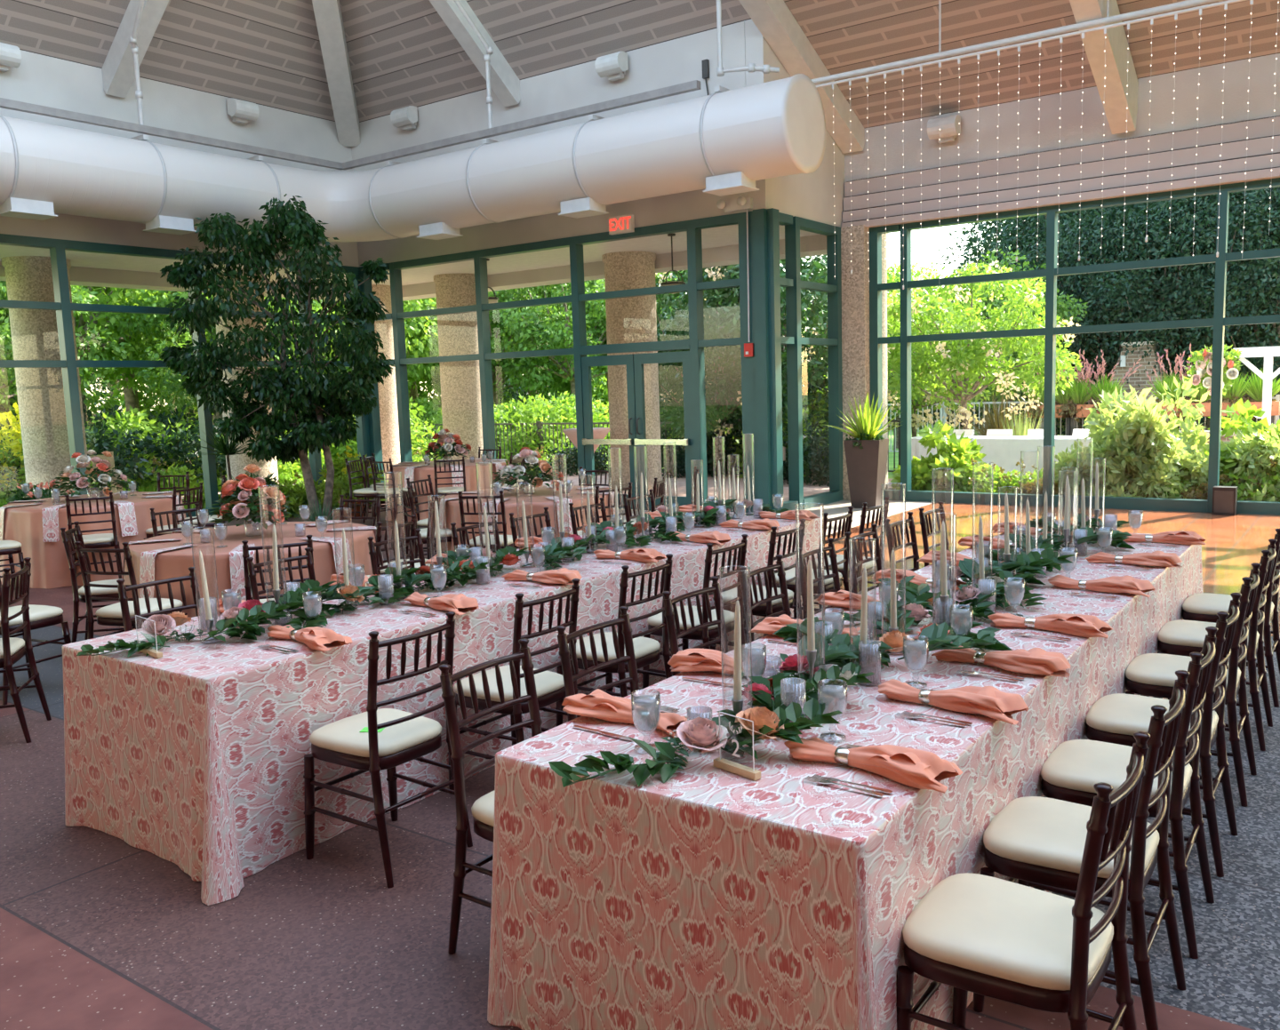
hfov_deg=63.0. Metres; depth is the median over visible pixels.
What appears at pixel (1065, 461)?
shrub
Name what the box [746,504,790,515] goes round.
greenery sprig
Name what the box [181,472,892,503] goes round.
ground
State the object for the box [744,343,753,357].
fire alarm
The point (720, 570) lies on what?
cylinder
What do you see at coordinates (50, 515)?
patterned napkin
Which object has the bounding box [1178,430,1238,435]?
coping
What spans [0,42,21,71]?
floodlight
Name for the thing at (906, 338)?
window
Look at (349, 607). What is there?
greenery sprig
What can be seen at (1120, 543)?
greenery sprig
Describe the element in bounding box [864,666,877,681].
candle
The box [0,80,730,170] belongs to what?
rail
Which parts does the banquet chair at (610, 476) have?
leg, backrest, rail, leg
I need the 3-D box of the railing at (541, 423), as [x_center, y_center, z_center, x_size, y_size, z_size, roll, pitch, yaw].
[-1.096,-1.500,23.420,2.960,1.230,0.060,3,9,35]
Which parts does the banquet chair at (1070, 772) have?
seat frame, leg, rail, rail, rail, leg, backrest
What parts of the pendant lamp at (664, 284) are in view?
lamp shade, rod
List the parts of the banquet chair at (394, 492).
leg, backrest, rail, rail, leg, seat frame, leg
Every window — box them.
[0,233,88,495]
[64,240,219,517]
[199,252,321,511]
[308,262,370,463]
[358,263,394,482]
[388,250,479,462]
[473,237,573,458]
[568,220,689,486]
[686,208,783,512]
[752,208,798,510]
[784,216,843,510]
[868,224,900,500]
[899,206,1047,505]
[1042,185,1217,512]
[1207,177,1279,515]
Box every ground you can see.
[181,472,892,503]
[217,416,1087,492]
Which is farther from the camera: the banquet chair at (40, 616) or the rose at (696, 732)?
the banquet chair at (40, 616)
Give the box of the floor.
[0,499,1279,1029]
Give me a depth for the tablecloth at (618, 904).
2.63 m
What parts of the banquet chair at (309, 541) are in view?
leg, rail, backrest, rail, rail, leg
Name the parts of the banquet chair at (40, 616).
leg, leg, seat frame, leg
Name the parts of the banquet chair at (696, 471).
leg, leg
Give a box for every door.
[581,354,638,510]
[633,351,693,510]
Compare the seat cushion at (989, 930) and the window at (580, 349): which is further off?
the window at (580, 349)
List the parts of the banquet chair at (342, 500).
leg, backrest, rail, leg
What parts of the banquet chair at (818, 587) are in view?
leg, seat frame, leg, rail, rail, rail, backrest, leg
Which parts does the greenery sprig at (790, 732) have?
stem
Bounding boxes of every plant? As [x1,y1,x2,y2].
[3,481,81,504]
[89,462,141,491]
[131,456,196,494]
[182,485,220,508]
[186,456,227,495]
[275,472,325,489]
[316,445,383,506]
[412,448,438,462]
[520,446,558,473]
[822,392,902,439]
[890,420,992,492]
[891,419,988,488]
[937,457,1006,492]
[964,464,1026,493]
[997,458,1042,493]
[999,406,1043,435]
[1013,478,1064,495]
[1040,452,1101,495]
[1123,488,1168,498]
[1140,467,1207,499]
[1178,468,1202,486]
[1180,344,1244,395]
[1180,482,1222,499]
[1195,398,1279,482]
[1202,475,1268,501]
[1218,453,1279,501]
[1248,466,1279,502]
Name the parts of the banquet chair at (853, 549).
leg, backrest, rail, rail, rail, leg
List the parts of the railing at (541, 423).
rail post, rail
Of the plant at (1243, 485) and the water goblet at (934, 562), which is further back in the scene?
the plant at (1243, 485)
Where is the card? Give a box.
[359,727,384,732]
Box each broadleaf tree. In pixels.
[0,280,131,422]
[0,285,211,423]
[72,286,337,429]
[75,317,139,418]
[111,290,339,413]
[272,297,439,386]
[330,297,438,393]
[408,290,503,407]
[423,288,570,426]
[488,282,599,406]
[489,279,659,415]
[527,271,679,400]
[585,270,733,435]
[704,295,822,380]
[806,261,943,334]
[887,332,935,448]
[889,246,1087,435]
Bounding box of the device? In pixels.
[701,58,709,95]
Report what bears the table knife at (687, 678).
on the tablecloth at (618, 904)
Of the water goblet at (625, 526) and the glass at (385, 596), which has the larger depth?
the water goblet at (625, 526)
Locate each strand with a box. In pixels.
[832,84,835,279]
[848,80,852,274]
[865,77,869,281]
[883,73,886,278]
[901,69,903,289]
[920,65,922,255]
[938,62,941,273]
[957,57,960,258]
[976,54,980,269]
[996,49,999,256]
[1016,46,1020,262]
[1036,41,1041,256]
[1056,37,1063,264]
[1078,32,1084,260]
[1100,28,1107,255]
[1122,23,1129,247]
[1144,18,1153,242]
[1168,14,1177,233]
[1192,8,1202,255]
[1216,3,1227,257]
[1240,0,1253,252]
[1268,1,1279,235]
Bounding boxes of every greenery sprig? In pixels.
[76,632,169,657]
[134,629,207,645]
[204,600,289,641]
[222,618,271,639]
[247,591,319,627]
[279,579,335,615]
[285,610,327,630]
[291,602,347,620]
[318,582,375,602]
[334,595,369,614]
[356,567,420,596]
[367,584,414,605]
[401,569,447,590]
[411,580,447,590]
[421,557,489,587]
[425,571,477,590]
[435,549,473,574]
[464,566,496,579]
[472,556,517,574]
[484,546,528,571]
[521,542,587,567]
[535,546,582,562]
[542,557,562,570]
[548,736,681,787]
[551,536,585,546]
[553,539,587,556]
[581,525,635,547]
[584,520,623,544]
[584,541,604,549]
[612,520,636,540]
[621,535,653,547]
[636,513,681,527]
[646,528,673,540]
[651,512,682,529]
[654,531,682,542]
[654,736,690,769]
[657,522,685,532]
[673,510,705,527]
[683,521,701,526]
[693,516,730,527]
[695,501,732,523]
[695,511,731,519]
[712,498,736,515]
[712,709,772,757]
[728,697,842,759]
[741,653,827,677]
[741,670,831,706]
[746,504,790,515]
[746,672,800,711]
[765,690,837,724]
[772,616,858,665]
[789,662,874,703]
[798,632,893,673]
[835,600,921,626]
[838,642,890,672]
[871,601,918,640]
[877,575,957,620]
[878,591,939,618]
[897,622,996,660]
[908,637,919,649]
[936,618,1012,650]
[938,597,996,620]
[958,558,1024,584]
[958,584,1010,607]
[958,596,1005,620]
[960,577,973,584]
[972,570,1036,595]
[984,547,1031,574]
[989,548,1075,576]
[991,586,1046,607]
[995,571,1045,584]
[1008,533,1061,551]
[1015,537,1054,568]
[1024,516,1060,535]
[1036,535,1069,551]
[1046,557,1072,572]
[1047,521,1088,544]
[1063,526,1132,551]
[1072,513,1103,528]
[1077,526,1123,543]
[1089,520,1130,530]
[1092,534,1135,549]
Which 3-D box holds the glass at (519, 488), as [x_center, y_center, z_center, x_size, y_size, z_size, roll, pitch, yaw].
[-1.162,-0.285,10.253,0.070,0.083,0.069,3,9,35]
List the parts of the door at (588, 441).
handle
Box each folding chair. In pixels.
[949,429,973,435]
[986,429,1012,435]
[1027,429,1043,435]
[1072,429,1089,435]
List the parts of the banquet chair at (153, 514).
leg, backrest, rail, leg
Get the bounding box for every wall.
[0,49,359,267]
[351,20,748,266]
[744,19,844,227]
[844,53,1279,197]
[911,435,1092,479]
[1207,435,1242,444]
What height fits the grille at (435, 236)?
0.015 m
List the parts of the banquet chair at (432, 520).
leg, leg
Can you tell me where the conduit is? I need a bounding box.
[746,208,749,342]
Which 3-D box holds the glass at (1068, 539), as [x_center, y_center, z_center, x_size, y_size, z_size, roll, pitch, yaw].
[2.296,0.172,5.598,0.086,0.074,0.127,1,7,21]
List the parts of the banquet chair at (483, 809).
leg, rail, seat frame, backrest, rail, rail, leg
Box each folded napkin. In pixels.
[203,596,267,619]
[266,624,352,651]
[329,571,378,591]
[403,592,478,615]
[424,553,471,565]
[501,568,581,584]
[514,536,551,546]
[561,688,688,736]
[581,522,639,535]
[593,548,666,562]
[644,511,687,522]
[667,648,784,676]
[669,530,730,544]
[676,504,730,513]
[719,518,780,530]
[748,614,860,642]
[758,510,818,520]
[784,736,962,793]
[816,590,890,609]
[872,568,967,590]
[878,679,1028,725]
[916,549,1004,566]
[931,646,1070,677]
[957,535,1013,548]
[987,613,1113,638]
[991,521,1052,535]
[1048,575,1155,597]
[1084,550,1182,567]
[1123,530,1205,544]
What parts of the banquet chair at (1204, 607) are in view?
seat frame, leg, leg, rail, rail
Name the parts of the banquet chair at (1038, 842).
leg, leg, seat frame, leg, rail, rail, rail, leg, backrest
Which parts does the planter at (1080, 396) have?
bracket leg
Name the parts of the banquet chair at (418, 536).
leg, backrest, rail, leg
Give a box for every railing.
[413,424,442,459]
[494,421,540,463]
[539,421,609,464]
[659,422,740,468]
[786,417,900,471]
[888,403,943,452]
[943,400,1042,435]
[1042,399,1147,435]
[1154,394,1279,430]
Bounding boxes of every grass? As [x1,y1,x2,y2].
[0,471,388,509]
[293,495,339,521]
[957,389,1060,435]
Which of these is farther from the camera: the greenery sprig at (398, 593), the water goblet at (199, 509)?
the water goblet at (199, 509)
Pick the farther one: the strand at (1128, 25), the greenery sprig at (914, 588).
the strand at (1128, 25)
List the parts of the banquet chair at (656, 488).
leg, leg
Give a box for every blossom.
[164,620,200,641]
[405,581,427,591]
[667,715,694,751]
[767,665,797,680]
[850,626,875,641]
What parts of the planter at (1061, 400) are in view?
bracket leg, bracket leg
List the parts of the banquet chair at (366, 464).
leg, leg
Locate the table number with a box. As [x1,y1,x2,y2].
[713,712,760,780]
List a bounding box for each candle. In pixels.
[199,551,212,619]
[202,536,209,541]
[203,616,215,627]
[254,524,260,528]
[272,522,279,590]
[278,616,288,624]
[296,529,303,534]
[342,528,349,586]
[381,592,391,602]
[394,519,400,575]
[434,499,441,557]
[479,573,487,582]
[483,506,490,559]
[521,500,528,551]
[559,481,564,532]
[586,488,591,537]
[608,544,615,551]
[615,486,618,527]
[640,472,644,517]
[668,477,672,516]
[696,473,699,511]
[718,460,721,500]
[732,467,735,505]
[733,597,741,700]
[746,464,751,501]
[754,511,759,516]
[764,670,776,678]
[807,559,815,651]
[859,565,867,654]
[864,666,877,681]
[871,624,881,636]
[890,548,896,628]
[939,535,941,591]
[941,519,947,595]
[978,516,984,581]
[981,600,992,609]
[1004,493,1009,553]
[1025,499,1031,554]
[1042,491,1047,539]
[1064,476,1069,528]
[1068,482,1070,535]
[1075,544,1084,552]
[1080,477,1085,527]
[1095,461,1098,510]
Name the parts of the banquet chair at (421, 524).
leg, backrest, seat frame, rail, rail, leg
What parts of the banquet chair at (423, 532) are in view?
leg, leg, seat frame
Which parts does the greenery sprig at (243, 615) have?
stem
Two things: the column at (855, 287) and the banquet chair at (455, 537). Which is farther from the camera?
the column at (855, 287)
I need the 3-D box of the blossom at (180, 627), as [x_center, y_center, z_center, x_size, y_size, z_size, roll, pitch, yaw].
[-1.854,0.473,4.226,0.086,0.074,0.127,3,9,35]
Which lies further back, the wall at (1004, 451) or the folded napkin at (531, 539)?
the wall at (1004, 451)
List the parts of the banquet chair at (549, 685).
leg, seat frame, leg, leg, rail, rail, backrest, rail, leg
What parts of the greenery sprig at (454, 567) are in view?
stem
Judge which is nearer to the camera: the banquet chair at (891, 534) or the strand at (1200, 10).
the banquet chair at (891, 534)
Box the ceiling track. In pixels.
[810,0,1246,87]
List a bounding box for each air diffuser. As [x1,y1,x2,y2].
[0,197,57,220]
[143,215,196,234]
[416,222,463,239]
[557,197,608,218]
[702,171,759,196]
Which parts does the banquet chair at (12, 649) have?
seat frame, leg, rail, rail, rail, backrest, leg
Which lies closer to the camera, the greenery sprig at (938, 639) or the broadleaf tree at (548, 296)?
the greenery sprig at (938, 639)
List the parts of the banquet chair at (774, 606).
leg, leg, seat frame, leg, rail, rail, rail, backrest, leg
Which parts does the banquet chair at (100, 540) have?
leg, backrest, rail, rail, rail, seat frame, leg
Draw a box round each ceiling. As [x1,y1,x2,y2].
[0,0,751,122]
[783,0,1279,127]
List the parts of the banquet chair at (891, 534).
leg, backrest, rail, rail, leg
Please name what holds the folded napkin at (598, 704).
on the tablecloth at (618, 904)
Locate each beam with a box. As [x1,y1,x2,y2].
[101,0,169,97]
[312,0,360,146]
[429,0,520,106]
[738,0,864,153]
[1069,0,1138,134]
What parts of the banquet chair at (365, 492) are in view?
leg, leg, seat frame, leg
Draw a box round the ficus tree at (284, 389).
[158,193,395,520]
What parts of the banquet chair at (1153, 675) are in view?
leg, seat frame, leg, rail, rail, rail, leg, backrest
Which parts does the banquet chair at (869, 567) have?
seat frame, leg, rail, backrest, leg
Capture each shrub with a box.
[0,370,119,431]
[0,402,24,499]
[0,408,147,450]
[0,417,166,491]
[0,423,98,499]
[0,438,104,502]
[84,405,201,487]
[92,404,199,441]
[95,370,213,441]
[120,420,226,483]
[154,408,223,459]
[215,434,303,485]
[276,415,353,470]
[279,423,330,480]
[328,396,444,459]
[408,377,499,418]
[408,395,441,439]
[417,413,442,459]
[493,392,562,452]
[493,402,522,462]
[496,375,560,429]
[496,400,606,465]
[506,391,610,462]
[521,367,608,422]
[544,440,610,476]
[557,368,608,425]
[659,416,679,471]
[660,428,743,478]
[666,400,742,469]
[710,406,804,455]
[721,387,829,478]
[782,421,829,486]
[805,365,828,399]
[888,373,1015,429]
[981,404,1065,426]
[1054,432,1172,497]
[1080,375,1209,492]
[1102,436,1228,498]
[1204,424,1279,502]
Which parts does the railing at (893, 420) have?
rail, rail post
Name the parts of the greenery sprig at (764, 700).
stem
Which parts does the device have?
cord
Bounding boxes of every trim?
[841,166,1279,228]
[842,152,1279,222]
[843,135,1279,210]
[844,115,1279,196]
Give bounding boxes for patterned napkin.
[0,503,41,540]
[7,499,47,503]
[41,504,71,542]
[60,494,80,496]
[108,500,137,536]
[113,490,137,494]
[122,538,182,579]
[139,544,196,598]
[141,495,185,524]
[142,491,179,495]
[171,528,214,533]
[229,543,255,600]
[255,521,272,527]
[299,536,353,574]
[305,520,350,527]
[327,526,383,560]
[384,464,413,487]
[404,464,428,487]
[439,497,458,529]
[446,492,483,495]
[450,464,463,487]
[477,462,502,475]
[481,497,510,535]
[482,459,509,464]
[493,486,514,489]
[545,496,572,533]
[576,486,613,489]
[576,491,620,521]
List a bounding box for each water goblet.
[180,521,193,544]
[197,509,208,530]
[214,523,227,547]
[221,589,241,610]
[298,504,310,526]
[302,591,322,627]
[347,563,365,595]
[430,564,447,598]
[454,544,469,574]
[530,544,545,573]
[541,527,554,544]
[613,526,626,551]
[631,688,660,753]
[682,512,695,533]
[734,501,745,521]
[741,642,766,680]
[817,679,847,742]
[821,608,844,645]
[878,582,898,608]
[903,634,928,688]
[933,560,951,583]
[949,604,973,648]
[975,541,991,564]
[1003,576,1024,617]
[1058,547,1077,574]
[1096,527,1112,548]
[1128,510,1143,534]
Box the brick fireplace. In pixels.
[1110,341,1167,423]
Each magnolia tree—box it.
[655,259,827,474]
[656,292,742,439]
[703,254,893,445]
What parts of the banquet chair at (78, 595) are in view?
leg, backrest, leg, seat frame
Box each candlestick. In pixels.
[203,618,217,641]
[272,588,280,625]
[396,578,404,596]
[435,556,442,585]
[521,550,532,567]
[559,531,565,546]
[584,536,594,551]
[640,517,645,535]
[694,513,703,526]
[717,499,722,517]
[730,505,738,518]
[731,697,743,728]
[745,504,752,514]
[805,648,821,697]
[857,654,868,674]
[888,626,902,653]
[939,594,949,623]
[1003,552,1010,562]
[1059,528,1071,558]
[1062,535,1072,551]
[1093,509,1100,533]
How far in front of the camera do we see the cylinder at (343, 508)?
4.75 m
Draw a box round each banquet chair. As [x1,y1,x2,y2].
[0,540,23,590]
[0,557,51,743]
[0,578,71,704]
[59,521,124,643]
[64,492,121,578]
[74,541,187,639]
[116,567,247,679]
[144,482,203,539]
[149,503,202,536]
[156,472,190,517]
[184,475,226,527]
[241,535,313,603]
[246,547,353,654]
[303,611,472,888]
[339,495,381,547]
[344,456,393,523]
[362,453,388,519]
[366,514,415,577]
[367,528,425,575]
[369,458,419,526]
[379,501,435,575]
[398,484,451,565]
[406,474,436,552]
[433,456,466,508]
[438,638,542,954]
[447,578,581,794]
[450,516,536,592]
[457,490,522,558]
[478,447,501,459]
[490,452,526,488]
[509,506,590,585]
[516,447,528,486]
[555,553,672,726]
[555,606,728,810]
[568,497,643,567]
[571,482,631,535]
[578,466,612,487]
[620,473,666,526]
[623,489,655,522]
[642,534,747,688]
[656,466,699,513]
[662,576,761,818]
[709,519,805,649]
[738,554,791,643]
[764,506,853,634]
[796,537,840,619]
[811,496,889,606]
[844,523,883,594]
[884,512,919,571]
[896,731,1150,1029]
[918,501,949,567]
[973,670,1189,1029]
[1033,626,1217,959]
[1085,592,1241,877]
[1125,562,1261,807]
[1152,538,1277,751]
[1182,528,1279,707]
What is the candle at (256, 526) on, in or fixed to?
on the glass at (256, 526)
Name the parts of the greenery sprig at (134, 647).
stem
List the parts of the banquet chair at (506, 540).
leg, backrest, rail, rail, rail, seat frame, leg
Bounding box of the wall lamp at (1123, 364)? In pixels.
[1120,355,1126,367]
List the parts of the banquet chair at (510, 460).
leg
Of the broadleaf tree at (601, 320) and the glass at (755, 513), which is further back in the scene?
the broadleaf tree at (601, 320)
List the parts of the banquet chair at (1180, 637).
seat frame, leg, rail, rail, rail, leg, backrest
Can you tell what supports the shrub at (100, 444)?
on the ground at (891, 453)
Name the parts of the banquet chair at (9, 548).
seat frame, leg, leg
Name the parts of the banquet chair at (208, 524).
seat frame, leg, leg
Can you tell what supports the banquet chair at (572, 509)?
on the floor
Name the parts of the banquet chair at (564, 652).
leg, backrest, rail, rail, leg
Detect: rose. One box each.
[142,614,175,638]
[168,611,191,626]
[216,607,250,628]
[238,599,265,612]
[307,596,320,606]
[336,584,364,602]
[415,565,438,578]
[458,559,474,569]
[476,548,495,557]
[499,553,520,566]
[528,542,543,555]
[558,531,571,540]
[563,534,582,546]
[598,527,619,535]
[632,520,648,534]
[655,504,669,512]
[675,716,727,753]
[697,725,728,748]
[701,505,715,515]
[735,706,784,742]
[738,499,753,508]
[741,682,774,701]
[768,678,773,695]
[778,654,808,671]
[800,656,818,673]
[839,670,858,686]
[877,630,915,652]
[902,602,931,620]
[913,623,951,639]
[923,592,935,607]
[946,567,964,579]
[952,585,980,603]
[984,576,1008,595]
[1070,528,1078,543]
[1085,516,1100,527]
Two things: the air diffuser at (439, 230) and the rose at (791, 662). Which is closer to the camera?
the rose at (791, 662)
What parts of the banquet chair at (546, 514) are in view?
leg, backrest, rail, leg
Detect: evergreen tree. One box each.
[0,383,18,428]
[85,367,155,413]
[933,211,1111,425]
[956,204,1174,435]
[957,245,1023,428]
[978,210,1151,435]
[1006,208,1193,298]
[1020,201,1206,428]
[1042,188,1273,427]
[1057,194,1271,430]
[1091,187,1279,430]
[1128,186,1279,396]
[1142,187,1279,429]
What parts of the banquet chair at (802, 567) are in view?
leg, backrest, rail, rail, rail, leg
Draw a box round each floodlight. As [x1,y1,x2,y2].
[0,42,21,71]
[226,97,259,124]
[390,105,417,130]
[594,51,628,80]
[927,114,960,143]
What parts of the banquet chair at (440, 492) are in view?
leg, seat frame, backrest, rail, rail, rail, leg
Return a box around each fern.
[217,472,283,503]
[239,472,292,511]
[257,477,324,519]
[313,452,387,510]
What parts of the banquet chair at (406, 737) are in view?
leg, seat frame, leg, leg, rail, rail, rail, backrest, leg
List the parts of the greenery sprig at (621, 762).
stem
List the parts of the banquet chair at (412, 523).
leg, rail, rail, rail, backrest, leg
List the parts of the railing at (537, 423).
rail, rail post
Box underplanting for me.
[845,430,884,448]
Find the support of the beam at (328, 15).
attached to the ceiling at (402, 53)
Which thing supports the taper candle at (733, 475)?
in the candlestick at (734, 516)
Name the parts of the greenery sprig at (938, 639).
stem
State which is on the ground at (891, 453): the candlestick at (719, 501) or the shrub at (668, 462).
the shrub at (668, 462)
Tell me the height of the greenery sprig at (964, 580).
0.042 m
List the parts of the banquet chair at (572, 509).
leg, backrest, leg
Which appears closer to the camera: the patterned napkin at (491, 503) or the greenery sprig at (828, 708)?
the greenery sprig at (828, 708)
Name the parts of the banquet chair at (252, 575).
leg, backrest, rail, leg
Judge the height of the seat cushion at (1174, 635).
0.055 m
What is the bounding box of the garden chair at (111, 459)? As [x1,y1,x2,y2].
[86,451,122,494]
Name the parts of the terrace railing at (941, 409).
rail post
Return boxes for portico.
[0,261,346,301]
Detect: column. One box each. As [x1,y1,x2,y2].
[1,256,90,495]
[214,272,279,484]
[371,284,400,478]
[433,273,483,459]
[601,251,662,490]
[825,232,888,489]
[840,224,869,500]
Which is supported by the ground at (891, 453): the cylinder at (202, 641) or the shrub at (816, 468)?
the shrub at (816, 468)
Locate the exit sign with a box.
[608,214,634,235]
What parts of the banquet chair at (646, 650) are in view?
leg, leg, seat frame, leg, rail, rail, rail, backrest, leg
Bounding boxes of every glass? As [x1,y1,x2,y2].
[51,494,60,503]
[96,489,103,496]
[120,490,127,499]
[198,597,217,631]
[200,529,211,543]
[251,521,262,530]
[274,609,292,626]
[283,582,301,610]
[295,523,305,535]
[377,574,394,605]
[387,562,403,587]
[469,546,483,562]
[475,556,490,583]
[518,481,525,490]
[561,484,569,493]
[561,536,575,561]
[584,525,597,548]
[605,529,617,551]
[643,526,652,534]
[665,516,676,532]
[687,705,711,720]
[715,505,726,525]
[752,498,762,518]
[759,656,781,678]
[780,677,806,730]
[814,621,833,646]
[858,640,880,685]
[867,601,886,639]
[935,598,954,631]
[936,580,951,597]
[973,557,989,587]
[977,578,996,613]
[1031,548,1046,578]
[1060,538,1076,554]
[1072,528,1087,555]
[1104,513,1117,534]
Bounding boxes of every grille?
[0,209,57,220]
[143,226,196,234]
[416,232,463,239]
[557,208,608,218]
[702,184,759,196]
[1213,490,1233,512]
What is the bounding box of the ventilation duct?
[0,73,826,241]
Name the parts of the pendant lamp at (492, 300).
lamp shade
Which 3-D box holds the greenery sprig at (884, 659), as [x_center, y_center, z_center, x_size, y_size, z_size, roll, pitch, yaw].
[0.759,0.483,3.527,0.188,0.071,0.323,1,7,20]
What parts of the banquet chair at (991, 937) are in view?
leg, leg, seat frame, leg, rail, rail, rail, backrest, leg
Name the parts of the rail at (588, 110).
cross arm, cross arm, cross arm, cross arm, cross arm, cross arm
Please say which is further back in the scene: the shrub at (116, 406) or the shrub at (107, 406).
the shrub at (107, 406)
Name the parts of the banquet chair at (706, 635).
leg, leg, seat frame, leg, rail, rail, rail, backrest, leg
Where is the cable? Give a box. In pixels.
[778,212,785,460]
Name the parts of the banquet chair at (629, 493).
leg, rail, rail, backrest, leg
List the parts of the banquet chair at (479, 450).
leg, leg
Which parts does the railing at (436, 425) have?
rail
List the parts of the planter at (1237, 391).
bracket leg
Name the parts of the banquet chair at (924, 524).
leg, backrest, rail, rail, leg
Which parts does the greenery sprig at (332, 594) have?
stem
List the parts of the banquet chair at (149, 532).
seat frame, leg, rail, backrest, rail, leg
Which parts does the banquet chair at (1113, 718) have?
seat frame, leg, rail, rail, rail, leg, backrest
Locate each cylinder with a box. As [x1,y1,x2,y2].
[190,527,222,643]
[257,485,287,626]
[331,507,358,610]
[383,472,407,597]
[427,495,448,587]
[475,462,497,576]
[515,483,535,567]
[551,454,569,559]
[580,474,597,552]
[607,448,623,545]
[633,446,649,542]
[663,441,678,525]
[690,459,704,527]
[712,436,726,521]
[719,565,752,734]
[727,454,740,519]
[742,433,755,515]
[794,503,825,703]
[848,537,876,683]
[880,482,905,655]
[931,468,953,617]
[932,512,956,631]
[971,462,993,599]
[997,486,1017,588]
[1018,450,1039,574]
[1036,446,1055,549]
[1057,470,1076,559]
[1059,467,1078,551]
[1075,437,1093,543]
[1088,457,1105,520]
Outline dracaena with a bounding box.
[192,423,249,519]
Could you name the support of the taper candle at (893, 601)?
in the candlestick at (890, 629)
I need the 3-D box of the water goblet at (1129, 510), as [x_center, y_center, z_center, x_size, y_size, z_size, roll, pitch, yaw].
[2.910,0.052,6.133,0.079,0.154,0.079,-2,7,2]
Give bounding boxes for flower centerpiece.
[48,449,133,496]
[208,464,292,536]
[424,428,471,463]
[490,447,564,494]
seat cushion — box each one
[0,540,21,550]
[0,604,63,626]
[0,637,24,658]
[73,533,113,543]
[78,578,120,595]
[96,598,182,618]
[145,524,198,534]
[184,515,222,524]
[259,598,274,603]
[309,708,441,757]
[352,488,389,494]
[369,482,388,487]
[377,488,415,494]
[379,558,430,573]
[409,528,451,538]
[416,518,428,526]
[437,487,463,493]
[453,664,564,702]
[469,535,518,546]
[471,791,494,826]
[490,481,522,487]
[568,632,660,662]
[571,530,587,535]
[620,519,637,526]
[647,605,735,631]
[720,584,793,606]
[775,568,842,585]
[811,554,876,570]
[902,872,1113,991]
[982,796,1159,879]
[1040,739,1192,800]
[1085,693,1218,742]
[1125,653,1240,691]
[1157,619,1259,649]
[1182,592,1274,615]
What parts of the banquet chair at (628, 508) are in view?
leg, backrest, leg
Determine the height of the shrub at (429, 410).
2.046 m
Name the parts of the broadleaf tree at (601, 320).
crown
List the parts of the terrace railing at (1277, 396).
rail post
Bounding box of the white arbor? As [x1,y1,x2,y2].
[1233,346,1279,432]
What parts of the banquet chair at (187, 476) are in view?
leg, backrest, rail, leg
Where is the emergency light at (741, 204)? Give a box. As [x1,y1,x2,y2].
[716,196,752,212]
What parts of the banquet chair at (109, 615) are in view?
leg, backrest, rail, rail, rail, leg, seat frame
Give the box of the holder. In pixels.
[135,615,162,658]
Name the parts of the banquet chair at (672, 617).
leg, backrest, rail, rail, leg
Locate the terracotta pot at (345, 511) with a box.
[337,497,364,517]
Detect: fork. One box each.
[257,645,290,653]
[263,644,298,652]
[399,610,431,616]
[404,609,436,615]
[505,584,538,588]
[512,583,543,587]
[598,560,627,564]
[602,560,631,564]
[633,700,679,711]
[640,704,679,713]
[742,659,759,663]
[804,776,884,797]
[811,774,892,793]
[895,712,966,727]
[901,711,972,725]
[955,671,1018,682]
[960,670,1024,679]
[1009,632,1066,641]
[1014,632,1071,639]
[1067,592,1116,599]
[1071,592,1119,598]
[1104,566,1149,570]
[1109,565,1152,569]
[1136,544,1176,547]
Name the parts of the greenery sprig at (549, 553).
stem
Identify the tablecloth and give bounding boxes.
[0,491,186,588]
[62,512,827,905]
[120,521,380,630]
[385,459,509,523]
[435,485,620,566]
[487,531,1203,1029]
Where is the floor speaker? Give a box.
[1211,486,1237,515]
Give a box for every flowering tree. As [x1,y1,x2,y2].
[887,260,1082,429]
[887,298,1006,437]
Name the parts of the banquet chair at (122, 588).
leg, backrest, rail, leg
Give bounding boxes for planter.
[843,438,889,508]
[1021,352,1089,435]
[1056,349,1142,435]
[1144,344,1233,419]
[1221,370,1279,424]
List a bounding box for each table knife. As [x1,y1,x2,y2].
[572,725,632,741]
[681,677,733,687]
[767,640,797,645]
[846,744,862,748]
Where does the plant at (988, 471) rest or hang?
on the ground
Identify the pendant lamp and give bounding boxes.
[486,258,498,303]
[660,233,685,294]
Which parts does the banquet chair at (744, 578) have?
leg, backrest, rail, rail, leg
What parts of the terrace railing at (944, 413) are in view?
rail post, rail, rail post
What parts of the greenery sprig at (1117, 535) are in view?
stem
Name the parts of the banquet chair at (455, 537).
leg, backrest, rail, leg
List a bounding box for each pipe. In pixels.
[128,0,144,125]
[453,0,493,128]
[716,0,779,76]
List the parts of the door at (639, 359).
handle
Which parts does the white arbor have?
post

